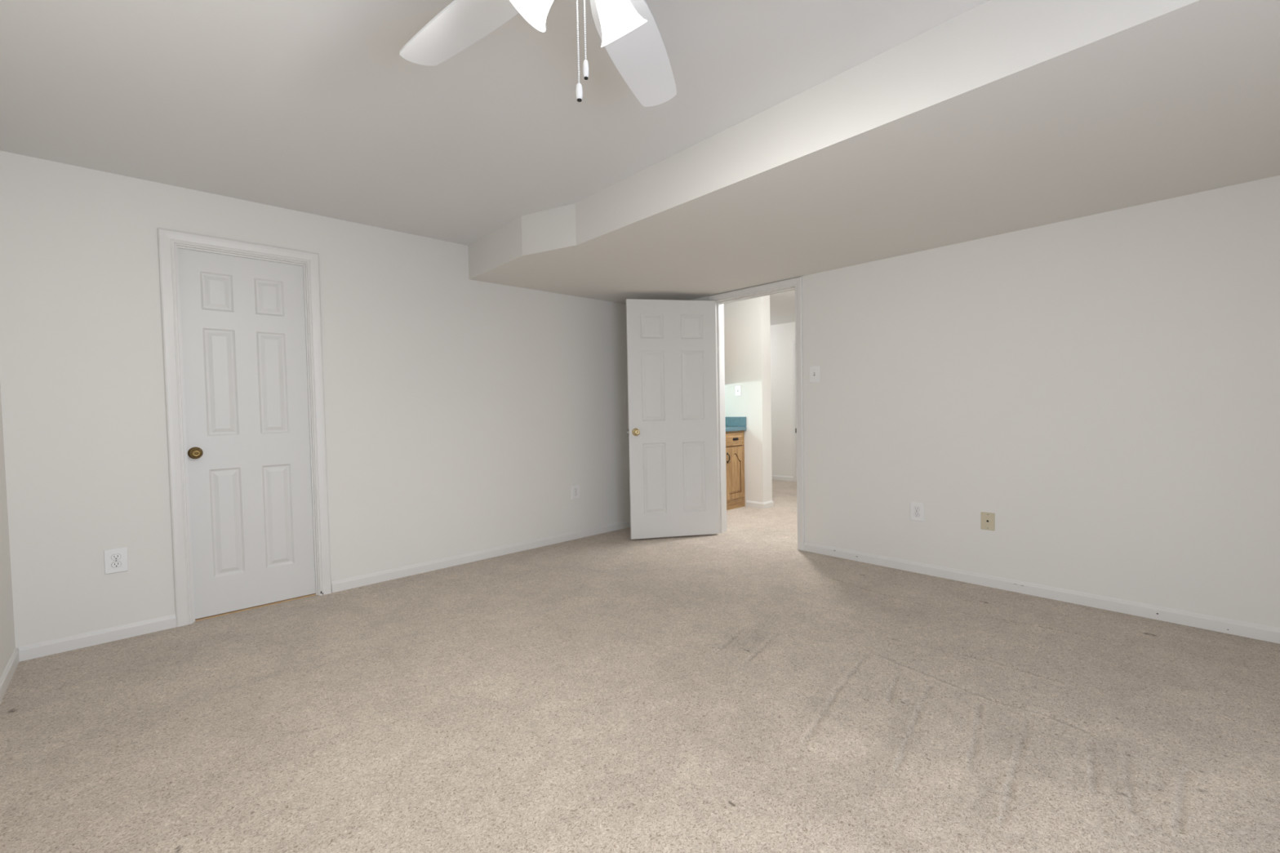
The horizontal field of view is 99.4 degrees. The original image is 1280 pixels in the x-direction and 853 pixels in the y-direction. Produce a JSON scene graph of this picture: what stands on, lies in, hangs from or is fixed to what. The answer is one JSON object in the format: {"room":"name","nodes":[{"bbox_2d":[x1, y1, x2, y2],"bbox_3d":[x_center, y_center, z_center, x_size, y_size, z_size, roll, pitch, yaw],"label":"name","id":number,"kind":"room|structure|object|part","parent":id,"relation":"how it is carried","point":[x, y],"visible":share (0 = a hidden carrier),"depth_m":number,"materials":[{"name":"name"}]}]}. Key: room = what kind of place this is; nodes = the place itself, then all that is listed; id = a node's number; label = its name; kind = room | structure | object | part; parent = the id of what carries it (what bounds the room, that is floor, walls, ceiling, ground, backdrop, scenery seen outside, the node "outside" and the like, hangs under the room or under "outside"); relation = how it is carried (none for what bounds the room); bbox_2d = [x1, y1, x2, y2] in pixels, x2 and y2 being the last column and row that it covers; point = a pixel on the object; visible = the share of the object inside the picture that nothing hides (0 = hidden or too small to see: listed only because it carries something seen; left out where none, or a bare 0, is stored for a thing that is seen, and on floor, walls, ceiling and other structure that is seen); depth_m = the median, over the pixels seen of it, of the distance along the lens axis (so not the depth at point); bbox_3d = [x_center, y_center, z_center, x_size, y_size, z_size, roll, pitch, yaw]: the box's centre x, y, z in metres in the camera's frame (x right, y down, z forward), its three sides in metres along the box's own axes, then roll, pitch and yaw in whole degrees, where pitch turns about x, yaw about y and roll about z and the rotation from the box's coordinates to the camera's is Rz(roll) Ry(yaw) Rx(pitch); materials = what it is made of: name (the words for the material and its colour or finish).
{"room":"empty bedroom","nodes":[
{"label":"empty bedroom","id":0,"kind":"room"},
{"bbox_2d":[0,385,15,677],"bbox_3d":[-1.074,-0.041,0.443,0.100,2.402,5.610,-3,3,-43],"label":"wall","id":1,"kind":"structure","parent":0,"point":[7,643],"depth_m":2.44,"materials":[{"name":"paint"}]},
{"bbox_2d":[0,647,19,703],"bbox_3d":[-1.114,1.101,0.627,0.010,0.070,5.310,-3,3,-43],"label":"baseboard","id":2,"kind":"structure","parent":1,"relation":"attached to","point":[7,674],"depth_m":2.35,"materials":[{"name":"paint"}]},
{"bbox_2d":[0,151,630,649],"bbox_3d":[-1.492,-0.148,3.982,4.345,2.402,0.120,-3,3,-43],"label":"wall","id":3,"kind":"structure","parent":0,"point":[463,415],"depth_m":3.46,"materials":[{"name":"paint"}]},
{"bbox_2d":[18,613,176,662],"bbox_3d":[-2.720,1.063,2.754,0.566,0.070,0.010,-3,3,-43],"label":"baseboard","id":4,"kind":"structure","parent":3,"relation":"attached to","point":[45,648],"depth_m":2.73,"materials":[{"name":"paint"}]},
{"bbox_2d":[103,546,128,574],"bbox_3d":[-2.684,0.688,2.783,0.088,0.124,0.010,-3,3,-43],"label":"electrical outlet","id":5,"kind":"object","parent":3,"relation":"attached to","point":[116,560],"visible":1,"depth_m":2.78,"materials":[{"name":"white plastic"}]},
{"bbox_2d":[111,554,120,559],"bbox_3d":[-2.682,0.668,2.780,0.036,0.029,0.003,-3,3,-43],"label":"receptacle","id":6,"kind":"object","parent":5,"relation":"attached to","point":[113,557],"depth_m":2.78,"materials":[{"name":"white plastic"}]},
{"bbox_2d":[111,561,121,568],"bbox_3d":[-2.681,0.707,2.781,0.036,0.029,0.003,-3,3,-43],"label":"receptacle","id":7,"kind":"object","parent":5,"relation":"attached to","point":[114,564],"depth_m":2.78,"materials":[{"name":"white plastic"}]},
{"bbox_2d":[157,227,331,626],"bbox_3d":[-2.296,0.004,3.206,0.752,2.141,0.152,-3,3,-43],"label":"door","id":8,"kind":"structure","parent":3,"relation":"in","point":[242,322],"depth_m":3.17,"materials":[{"name":"paint"}]},
{"bbox_3d":[-2.449,0.148,2.995,0.053,0.053,0.052,-3,3,-43],"label":"knob","id":9,"kind":"part","parent":8,"relation":"part of","materials":[{"name":"gold metal"}]},
{"bbox_2d":[331,520,630,592],"bbox_3d":[-0.909,0.972,4.457,2.904,0.070,0.010,-3,3,-43],"label":"baseboard","id":10,"kind":"structure","parent":3,"relation":"attached to","point":[396,573],"depth_m":4.07,"materials":[{"name":"paint"}]},
{"bbox_2d":[571,484,579,499],"bbox_3d":[-0.564,0.576,4.777,0.088,0.124,0.010,-3,3,-43],"label":"electrical outlet","id":11,"kind":"object","parent":3,"relation":"attached to","point":[575,488],"visible":1,"depth_m":4.77,"materials":[{"name":"white plastic"}]},
{"bbox_2d":[0,0,989,325],"bbox_3d":[0.678,-1.460,4.227,7.935,0.120,8.750,-3,3,-43],"label":"ceiling","id":12,"kind":"structure","parent":0,"point":[314,107],"depth_m":2.12,"materials":[{"name":"paint"}]},
{"bbox_2d":[399,0,676,106],"bbox_3d":[-0.167,-1.008,1.202,1.311,0.554,1.336,-3,3,-43],"label":"ceiling fan","id":13,"kind":"object","parent":12,"relation":"hanging from","point":[628,31],"visible":1,"depth_m":1.50,"materials":[{"name":"white plastic"}]},
{"bbox_3d":[-0.463,-1.095,1.467,0.548,0.035,0.155,0,2,37],"label":"blade","id":14,"kind":"part","parent":13,"relation":"part of","materials":[{"name":"white wood"}]},
{"bbox_3d":[-0.252,-0.981,1.225,0.125,0.142,0.131,-3,3,-43],"label":"lamp shade","id":15,"kind":"part","parent":13,"relation":"part of","materials":[{"name":"white glass"}]},
{"bbox_3d":[-0.139,-0.890,1.214,0.004,0.246,0.004,-3,3,-43],"label":"pull chain","id":16,"kind":"part","parent":13,"relation":"part of","materials":[{"name":"white metal"}]},
{"bbox_3d":[-0.124,-0.915,1.215,0.004,0.192,0.004,-3,3,-43],"label":"pull chain","id":17,"kind":"part","parent":13,"relation":"part of","materials":[{"name":"white metal"}]},
{"bbox_3d":[-0.056,-0.987,1.311,0.140,0.142,0.125,-3,3,-43],"label":"lamp shade","id":18,"kind":"part","parent":13,"relation":"part of","materials":[{"name":"white glass"}]},
{"bbox_3d":[-0.004,-1.109,1.615,0.155,0.035,0.548,-1,2,17],"label":"blade","id":19,"kind":"part","parent":13,"relation":"part of","materials":[{"name":"white wood"}]},
{"bbox_2d":[467,0,1279,304],"bbox_3d":[1.223,-1.238,2.793,1.940,0.251,5.310,-3,3,-43],"label":"soffit","id":20,"kind":"structure","parent":12,"relation":"attached to","point":[1000,117],"depth_m":2.25,"materials":[{"name":"paint"}]},
{"bbox_2d":[0,479,1279,852],"bbox_3d":[0.724,0.983,4.271,7.885,0.009,8.700,-3,3,-43],"label":"floor","id":21,"kind":"structure","parent":0,"point":[740,689],"depth_m":1.97,"materials":[{"name":"beige carpet"}]},
{"bbox_2d":[195,593,315,621],"bbox_3d":[-2.293,1.070,3.260,0.608,0.006,0.100,-3,3,-43],"label":"threshold","id":22,"kind":"object","parent":21,"relation":"on","point":[313,594],"visible":0.43,"depth_m":3.20,"materials":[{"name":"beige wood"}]},
{"bbox_2d":[725,430,745,510],"bbox_3d":[0.725,0.489,6.116,0.778,0.866,0.640,-3,3,-43],"label":"bar cabinet","id":23,"kind":"object","parent":21,"relation":"on","point":[735,440],"visible":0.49,"depth_m":6.04,"materials":[{"name":"brown wood"}]},
{"bbox_3d":[1.041,0.143,6.027,0.333,0.140,0.020,-3,3,-43],"label":"drawer","id":24,"kind":"part","parent":23,"relation":"part of","materials":[{"name":"brown wood"}]},
{"bbox_3d":[1.048,0.517,6.040,0.333,0.578,0.019,-3,3,-43],"label":"door","id":25,"kind":"part","parent":23,"relation":"part of","materials":[{"name":"brown wood"}]},
{"bbox_2d":[724,417,746,431],"bbox_3d":[0.701,-0.022,6.100,0.799,0.153,0.622,-3,3,-43],"label":"countertop","id":26,"kind":"structure","parent":23,"relation":"on","point":[732,424],"depth_m":6.19,"materials":[{"name":"teal laminate"}]},
{"bbox_2d":[724,294,772,506],"bbox_3d":[1.089,-0.276,6.386,0.175,2.402,0.935,-3,3,-43],"label":"wall partition","id":27,"kind":"structure","parent":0,"point":[747,326],"depth_m":6.09,"materials":[{"name":"paint"}]},
{"bbox_2d":[735,385,741,395],"bbox_3d":[1.118,-0.407,6.207,0.019,0.118,0.080,-3,3,-43],"label":"light switch","id":28,"kind":"object","parent":27,"relation":"attached to","point":[738,388],"visible":1,"depth_m":6.20,"materials":[{"name":"white plastic"}]},
{"bbox_2d":[746,500,773,509],"bbox_3d":[1.149,0.870,6.383,0.196,0.070,0.846,-3,3,-43],"label":"baseboard","id":29,"kind":"structure","parent":27,"relation":"attached to","point":[748,504],"depth_m":6.09,"materials":[{"name":"paint"}]},
{"bbox_2d":[770,321,795,476],"bbox_3d":[2.754,-0.352,7.742,0.120,2.402,6.200,-3,3,-43],"label":"wall","id":30,"kind":"structure","parent":0,"point":[782,335],"depth_m":8.28,"materials":[{"name":"paint"}]},
{"bbox_2d":[772,475,793,481],"bbox_3d":[1.455,0.776,9.087,0.010,0.070,2.485,-3,3,-43],"label":"baseboard","id":31,"kind":"structure","parent":30,"relation":"attached to","point":[774,477],"depth_m":8.30,"materials":[{"name":"paint"}]},
{"bbox_2d":[791,340,796,481],"bbox_3d":[2.614,-0.223,7.820,0.047,2.105,0.922,-3,3,-43],"label":"door","id":32,"kind":"structure","parent":30,"relation":"in","point":[793,348],"depth_m":8.12,"materials":[{"name":"paint"}]},
{"bbox_2d":[689,175,1279,627],"bbox_3d":[2.057,-0.200,3.470,0.125,2.402,5.730,-3,3,-43],"label":"wall","id":33,"kind":"structure","parent":0,"point":[1104,386],"depth_m":3.01,"materials":[{"name":"paint"}]},
{"bbox_2d":[626,276,804,551],"bbox_3d":[0.687,-0.095,4.689,1.519,2.126,0.601,-1,2,16],"label":"door","id":34,"kind":"structure","parent":33,"relation":"in","point":[676,362],"depth_m":4.71,"materials":[{"name":"paint"}]},
{"bbox_3d":[-0.028,0.049,4.617,0.053,0.053,0.052,-1,2,-11],"label":"knob","id":35,"kind":"part","parent":34,"relation":"part of","materials":[{"name":"gold metal"}]},
{"bbox_3d":[0.949,-0.095,4.551,0.016,2.126,0.923,-3,3,-43],"label":"casing","id":36,"kind":"part","parent":34,"relation":"part of","materials":[{"name":"paint"}]},
{"bbox_3d":[1.051,-0.100,4.647,0.016,2.126,0.923,-3,3,-43],"label":"casing","id":37,"kind":"part","parent":34,"relation":"part of","materials":[{"name":"paint"}]},
{"bbox_2d":[808,365,819,382],"bbox_3d":[1.324,-0.398,4.133,0.019,0.127,0.084,-3,3,-43],"label":"light switch","id":38,"kind":"object","parent":33,"relation":"attached to","point":[814,371],"visible":1,"depth_m":4.13,"materials":[{"name":"white plastic"}]},
{"bbox_2d":[910,502,924,521],"bbox_3d":[1.851,0.570,3.631,0.010,0.124,0.088,-3,3,-43],"label":"electrical outlet","id":39,"kind":"object","parent":33,"relation":"attached to","point":[917,509],"visible":1,"depth_m":3.63,"materials":[{"name":"white plastic"}]},
{"bbox_2d":[914,512,919,516],"bbox_3d":[1.849,0.589,3.630,0.003,0.029,0.036,-3,3,-43],"label":"receptacle","id":40,"kind":"object","parent":39,"relation":"attached to","point":[916,514],"depth_m":3.63,"materials":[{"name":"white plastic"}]},
{"bbox_2d":[914,506,919,511],"bbox_3d":[1.848,0.551,3.628,0.003,0.029,0.036,-3,3,-43],"label":"receptacle","id":41,"kind":"object","parent":39,"relation":"attached to","point":[916,508],"depth_m":3.62,"materials":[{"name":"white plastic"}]},
{"bbox_2d":[981,511,995,530],"bbox_3d":[2.134,0.581,3.333,0.007,0.107,0.073,-3,3,-43],"label":"wall jack","id":42,"kind":"object","parent":33,"relation":"attached to","point":[988,519],"visible":1,"depth_m":3.33,"materials":[{"name":"beige plastic"}]},
{"bbox_2d":[804,542,1279,644],"bbox_3d":[2.537,0.956,2.921,0.011,0.070,3.650,-3,3,-43],"label":"baseboard","id":43,"kind":"structure","parent":33,"relation":"attached to","point":[1260,632],"depth_m":3.04,"materials":[{"name":"paint"}]}
]}

